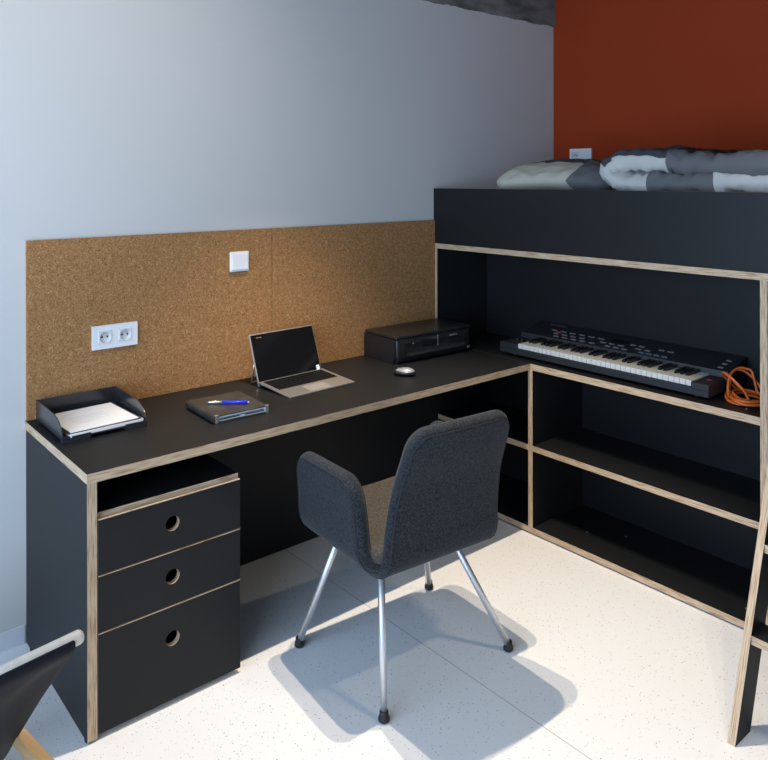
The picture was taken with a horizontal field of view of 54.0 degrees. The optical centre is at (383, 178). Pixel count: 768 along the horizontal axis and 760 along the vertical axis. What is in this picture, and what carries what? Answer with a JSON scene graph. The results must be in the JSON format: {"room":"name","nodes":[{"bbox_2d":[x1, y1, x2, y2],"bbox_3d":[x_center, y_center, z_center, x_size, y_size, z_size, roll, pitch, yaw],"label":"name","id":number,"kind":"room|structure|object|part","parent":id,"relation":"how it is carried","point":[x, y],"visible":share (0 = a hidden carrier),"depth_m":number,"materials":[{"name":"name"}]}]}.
{"room":"bedroom","nodes":[
{"label":"bedroom","id":0,"kind":"room"},
{"bbox_2d":[0,0,553,642],"bbox_3d":[-0.799,0.121,2.926,4.758,2.850,0.120,0,0,-40],"label":"wall","id":1,"kind":"structure","parent":0,"point":[118,117],"depth_m":3.00,"materials":[{"name":"grey paint"}]},
{"bbox_2d":[0,625,24,651],"bbox_3d":[-1.845,1.517,1.958,1.705,0.062,0.005,0,0,-40],"label":"baseboard","id":2,"kind":"structure","parent":1,"relation":"attached to","point":[9,639],"depth_m":2.48,"materials":[{"name":"white paint"}]},
{"bbox_2d":[26,228,271,420],"bbox_3d":[-0.830,0.506,2.813,0.948,0.599,0.012,0,0,-40],"label":"corkboard","id":3,"kind":"object","parent":1,"relation":"attached to","point":[195,316],"visible":0.82,"depth_m":2.77,"materials":[{"name":"brown wood"}]},
{"bbox_2d":[92,321,137,350],"bbox_3d":[-0.959,0.560,2.688,0.162,0.083,0.012,0,0,-40],"label":"wall socket","id":4,"kind":"object","parent":3,"relation":"attached to","point":[103,336],"visible":1,"depth_m":2.68,"materials":[{"name":"white plastic"}]},
{"bbox_2d":[99,330,111,343],"bbox_3d":[-0.987,0.560,2.664,0.045,0.045,0.009,0,0,-40],"label":"socket","id":5,"kind":"object","parent":4,"relation":"attached to","point":[105,336],"depth_m":2.67,"materials":[{"name":"white plastic"}]},
{"bbox_2d":[119,327,131,340],"bbox_3d":[-0.932,0.560,2.710,0.045,0.045,0.009,0,0,-40],"label":"socket","id":6,"kind":"object","parent":4,"relation":"attached to","point":[125,333],"depth_m":2.71,"materials":[{"name":"white plastic"}]},
{"bbox_2d":[230,251,248,271],"bbox_3d":[-0.577,0.331,3.010,0.085,0.080,0.014,0,0,-40],"label":"light switch","id":7,"kind":"object","parent":3,"relation":"attached to","point":[239,261],"visible":1,"depth_m":3.00,"materials":[{"name":"white plastic"}]},
{"bbox_2d":[272,220,434,363],"bbox_3d":[-0.108,0.505,3.423,0.936,0.599,0.012,0,0,-40],"label":"corkboard","id":8,"kind":"object","parent":1,"relation":"attached to","point":[345,281],"visible":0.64,"depth_m":3.38,"materials":[{"name":"brown wood"}]},
{"bbox_2d":[424,0,554,27],"bbox_3d":[-0.764,-1.086,2.883,4.558,0.437,0.034,0,0,-40],"label":"ceiling","id":9,"kind":"structure","parent":1,"relation":"attached to","point":[540,12],"depth_m":4.12,"materials":[{"name":"concrete"}]},
{"bbox_2d":[0,518,767,759],"bbox_3d":[0.595,1.593,1.280,4.758,0.100,4.391,0,0,-40],"label":"floor","id":10,"kind":"structure","parent":0,"point":[604,663],"depth_m":2.34,"materials":[{"name":"white tile"}]},
{"bbox_2d":[0,630,83,759],"bbox_3d":[-1.002,1.221,1.474,0.928,0.654,0.564,0,0,41],"label":"sling chair","id":11,"kind":"object","parent":10,"relation":"on","point":[24,680],"visible":1,"depth_m":1.48,"materials":[{"name":"black wood"}]},
{"bbox_3d":[-0.843,1.224,1.688,0.860,0.037,0.022,0,0,41],"label":"seat rail","id":12,"kind":"part","parent":11,"relation":"part of","materials":[{"name":"brown wood"}]},
{"bbox_2d":[97,454,239,734],"bbox_3d":[-0.776,1.235,2.401,0.442,0.621,0.491,0,0,-40],"label":"drawer unit","id":13,"kind":"object","parent":10,"relation":"on","point":[168,535],"visible":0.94,"depth_m":2.21,"materials":[{"name":"black laminate"}]},
{"bbox_3d":[-0.781,0.932,2.406,0.442,0.015,0.476,0,0,-40],"label":"panel","id":14,"kind":"part","parent":13,"relation":"part of","materials":[{"name":"black laminate"}]},
{"bbox_3d":[-0.624,1.392,2.221,0.440,0.273,0.018,0,0,-40],"label":"drawer","id":15,"kind":"part","parent":13,"relation":"part of","materials":[{"name":"black laminate"}]},
{"bbox_3d":[-0.624,1.174,2.221,0.440,0.154,0.018,0,0,-40],"label":"drawer","id":16,"kind":"part","parent":13,"relation":"part of","materials":[{"name":"black laminate"}]},
{"bbox_3d":[-0.624,1.016,2.221,0.440,0.151,0.018,0,0,-40],"label":"drawer","id":17,"kind":"part","parent":13,"relation":"part of","materials":[{"name":"black laminate"}]},
{"bbox_2d":[25,349,529,743],"bbox_3d":[-0.281,1.175,2.889,1.891,0.740,0.602,0,0,-40],"label":"desk","id":18,"kind":"object","parent":10,"relation":"on","point":[364,426],"visible":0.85,"depth_m":2.58,"materials":[{"name":"black laminate"}]},
{"bbox_3d":[-0.988,1.186,2.285,0.027,0.706,0.588,0,0,-40],"label":"panel","id":19,"kind":"part","parent":18,"relation":"part of","materials":[{"name":"black laminate"}]},
{"bbox_2d":[36,386,146,444],"bbox_3d":[-0.963,0.770,2.475,0.264,0.072,0.282,0,0,-40],"label":"tray","id":20,"kind":"object","parent":18,"relation":"on","point":[46,408],"visible":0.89,"depth_m":2.53,"materials":[{"name":"grey plastic"}]},
{"bbox_2d":[62,414,142,437],"bbox_3d":[-0.956,0.787,2.467,0.234,0.009,0.248,0,0,-43],"label":"paper stack","id":21,"kind":"object","parent":20,"relation":"in","point":[137,420],"visible":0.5,"depth_m":2.37,"materials":[{"name":"white paper"}]},
{"bbox_2d":[54,402,141,434],"bbox_3d":[-0.957,0.781,2.467,0.232,0.002,0.242,0,0,-42],"label":"folder","id":22,"kind":"object","parent":21,"relation":"on","point":[63,429],"visible":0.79,"depth_m":2.43,"materials":[{"name":"white paper"}]},
{"bbox_2d":[55,402,138,432],"bbox_3d":[-0.956,0.779,2.464,0.218,0.001,0.226,0,0,-43],"label":"printed sheet","id":23,"kind":"object","parent":22,"relation":"on","point":[77,420],"visible":0.98,"depth_m":2.46,"materials":[{"name":"white paper"}]},
{"bbox_2d":[185,391,268,423],"bbox_3d":[-0.546,0.792,2.616,0.206,0.026,0.226,0,0,-38],"label":"notebook","id":24,"kind":"object","parent":18,"relation":"on","point":[215,413],"visible":1,"depth_m":2.58,"materials":[{"name":"black leather"}]},
{"bbox_2d":[207,400,249,403],"bbox_3d":[-0.538,0.772,2.603,0.146,0.012,0.011,0,0,0],"label":"pen","id":25,"kind":"object","parent":24,"relation":"on","point":[235,401],"visible":1,"depth_m":2.60,"materials":[{"name":"blue plastic"}]},
{"bbox_2d":[25,349,529,484],"bbox_3d":[-0.281,0.818,2.889,1.890,0.027,0.602,0,0,-40],"label":"countertop","id":26,"kind":"structure","parent":18,"relation":"on","point":[173,432],"depth_m":2.61,"materials":[{"name":"black laminate"}]},
{"bbox_2d":[248,325,354,398],"bbox_3d":[-0.324,0.709,2.962,0.317,0.192,0.280,0,0,-43],"label":"laptop","id":27,"kind":"object","parent":18,"relation":"on","point":[286,362],"visible":1,"depth_m":2.99,"materials":[{"name":"silver metal"}]},
{"bbox_3d":[-0.392,0.708,3.033,0.302,0.193,0.002,0,-20,-43],"label":"glass","id":28,"kind":"part","parent":27,"relation":"part of","materials":[{"name":"black glass"}]},
{"bbox_3d":[-0.450,1.187,3.112,1.862,0.709,0.018,0,0,-40],"label":"panel","id":29,"kind":"part","parent":18,"relation":"part of","materials":[{"name":"black laminate"}]},
{"bbox_2d":[393,367,415,375],"bbox_3d":[0.084,0.787,3.078,0.098,0.033,0.058,0,0,22],"label":"computer mouse","id":30,"kind":"object","parent":18,"relation":"on","point":[403,371],"visible":1,"depth_m":3.06,"materials":[{"name":"silver plastic"}]},
{"bbox_2d":[364,318,469,363],"bbox_3d":[0.163,0.743,3.463,0.456,0.121,0.239,0,0,-39],"label":"printer","id":31,"kind":"object","parent":18,"relation":"on","point":[411,341],"visible":1,"depth_m":3.37,"materials":[{"name":"black plastic"}]},
{"bbox_3d":[0.159,0.689,3.468,0.452,0.014,0.226,0,0,-39],"label":"scanner lid","id":32,"kind":"part","parent":31,"relation":"part of","materials":[{"name":"black plastic"}]},
{"bbox_3d":[0.239,0.724,3.388,0.391,0.053,0.016,0,0,-39],"label":"control panel","id":33,"kind":"part","parent":31,"relation":"part of","materials":[{"name":"black plastic"}]},
{"bbox_2d":[409,344,465,355],"bbox_3d":[0.235,0.770,3.393,0.341,0.005,0.039,0,0,-39],"label":"tray","id":34,"kind":"object","parent":31,"relation":"on","point":[442,348],"depth_m":3.38,"materials":[{"name":"black plastic"}]},
{"bbox_2d":[294,410,512,723],"bbox_3d":[0.089,1.126,2.443,0.619,0.837,0.582,0,0,-35],"label":"desk chair","id":35,"kind":"object","parent":10,"relation":"on","point":[441,499],"visible":1,"depth_m":2.24,"materials":[{"name":"grey fabric"}]},
{"bbox_3d":[-0.209,1.336,2.466,0.167,0.390,0.022,0,0,16],"label":"leg","id":36,"kind":"part","parent":35,"relation":"part of","materials":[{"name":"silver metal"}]},
{"bbox_3d":[-0.090,1.014,2.365,0.231,0.288,0.389,0,0,-35],"label":"armrest","id":37,"kind":"part","parent":35,"relation":"part of","materials":[{"name":"grey fabric"}]},
{"bbox_3d":[0.045,1.103,2.477,0.500,0.088,0.425,0,0,-35],"label":"seat","id":38,"kind":"part","parent":35,"relation":"part of","materials":[{"name":"brown fabric"}]},
{"bbox_3d":[-0.005,1.335,2.200,0.021,0.388,0.135,0,0,-4],"label":"leg","id":39,"kind":"part","parent":35,"relation":"part of","materials":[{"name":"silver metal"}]},
{"bbox_3d":[0.148,1.335,2.749,0.021,0.391,0.194,0,0,14],"label":"leg","id":40,"kind":"part","parent":35,"relation":"part of","materials":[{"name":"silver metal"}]},
{"bbox_3d":[0.148,0.944,2.352,0.468,0.474,0.358,0,0,-35],"label":"backrest","id":41,"kind":"part","parent":35,"relation":"part of","materials":[{"name":"grey fabric"}]},
{"bbox_3d":[0.304,1.335,2.470,0.223,0.392,0.022,0,0,4],"label":"leg","id":42,"kind":"part","parent":35,"relation":"part of","materials":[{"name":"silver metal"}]},
{"bbox_2d":[435,248,767,627],"bbox_3d":[0.906,0.942,3.240,0.374,1.200,1.598,0,0,-40],"label":"shelving unit","id":43,"kind":"object","parent":10,"relation":"on","point":[661,488],"visible":0.8,"depth_m":3.21,"materials":[{"name":"black laminate"}]},
{"bbox_3d":[0.393,0.941,3.837,0.362,1.196,0.024,0,0,-40],"label":"panel","id":44,"kind":"part","parent":43,"relation":"part of","materials":[{"name":"black laminate"}]},
{"bbox_3d":[0.584,1.169,3.612,0.362,0.024,0.564,0,0,-40],"label":"shelf","id":45,"kind":"part","parent":43,"relation":"part of","materials":[{"name":"black laminate"}]},
{"bbox_2d":[434,188,767,280],"bbox_3d":[1.282,0.792,3.249,0.961,1.493,2.070,0,0,-40],"label":"bed","id":46,"kind":"object","parent":43,"relation":"on","point":[723,234],"visible":1,"depth_m":2.94,"materials":[{"name":"black laminate"}]},
{"bbox_3d":[1.283,0.195,3.265,0.923,0.238,2.031,0,0,-40],"label":"mattress","id":47,"kind":"object","parent":46,"relation":"on","visible":0},
{"bbox_2d":[497,158,615,189],"bbox_3d":[0.866,-0.013,3.514,0.581,0.166,0.441,0,0,42],"label":"pillow","id":48,"kind":"object","parent":47,"relation":"on","point":[557,174],"visible":0.54,"depth_m":3.36,"materials":[{"name":"beige fabric"}]},
{"bbox_2d":[599,145,767,191],"bbox_3d":[1.471,-0.030,2.838,0.589,0.217,1.185,0,0,-40],"label":"duvet","id":49,"kind":"object","parent":47,"relation":"on","point":[677,167],"visible":0.85,"depth_m":2.83,"materials":[{"name":"grey fabric"}]},
{"bbox_3d":[0.901,0.816,3.236,0.362,0.027,1.549,0,0,-40],"label":"shelf","id":50,"kind":"part","parent":43,"relation":"part of","materials":[{"name":"black laminate"}]},
{"bbox_2d":[500,321,745,397],"bbox_3d":[0.964,0.746,3.180,0.300,0.112,0.982,0,0,-40],"label":"synthesizer","id":51,"kind":"object","parent":43,"relation":"on","point":[697,372],"visible":0.99,"depth_m":3.07,"materials":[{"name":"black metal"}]},
{"bbox_3d":[1.044,0.940,3.357,0.012,1.196,1.598,0,0,-40],"label":"panel","id":52,"kind":"part","parent":43,"relation":"part of","materials":[{"name":"black laminate"}]},
{"bbox_3d":[0.902,1.524,3.236,0.362,0.024,1.549,0,0,-40],"label":"panel","id":53,"kind":"part","parent":43,"relation":"part of","materials":[{"name":"black laminate"}]},
{"bbox_3d":[1.092,1.168,3.011,0.362,0.024,0.960,0,0,-40],"label":"shelf","id":54,"kind":"part","parent":43,"relation":"part of","materials":[{"name":"black laminate"}]},
{"bbox_2d":[721,366,759,406],"bbox_3d":[1.306,0.746,2.708,0.187,0.112,0.169,0,0,-40],"label":"cable","id":55,"kind":"object","parent":43,"relation":"on","point":[732,394],"visible":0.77,"depth_m":2.73,"materials":[{"name":"orange plastic"}]},
{"bbox_3d":[1.409,0.940,2.635,0.362,1.196,0.024,0,0,-40],"label":"panel","id":56,"kind":"part","parent":43,"relation":"part of","materials":[{"name":"black laminate"}]},
{"bbox_2d":[727,467,767,746],"bbox_3d":[1.298,0.924,2.057,0.548,1.235,0.468,0,0,-40],"label":"ladder","id":57,"kind":"object","parent":10,"relation":"on","point":[755,633],"visible":1,"depth_m":2.12,"materials":[{"name":"black laminate"}]},
{"bbox_2d":[553,0,767,160],"bbox_3d":[2.379,0.115,2.790,0.120,2.850,4.191,0,0,-40],"label":"wall","id":58,"kind":"structure","parent":0,"point":[628,74],"depth_m":3.85,"materials":[{"name":"red paint"}]},
{"bbox_2d":[570,148,591,158],"bbox_3d":[1.097,-0.129,4.203,0.014,0.078,0.142,0,0,-40],"label":"wall socket","id":59,"kind":"object","parent":58,"relation":"attached to","point":[586,153],"visible":0.8,"depth_m":4.20,"materials":[{"name":"white plastic"}]}
]}

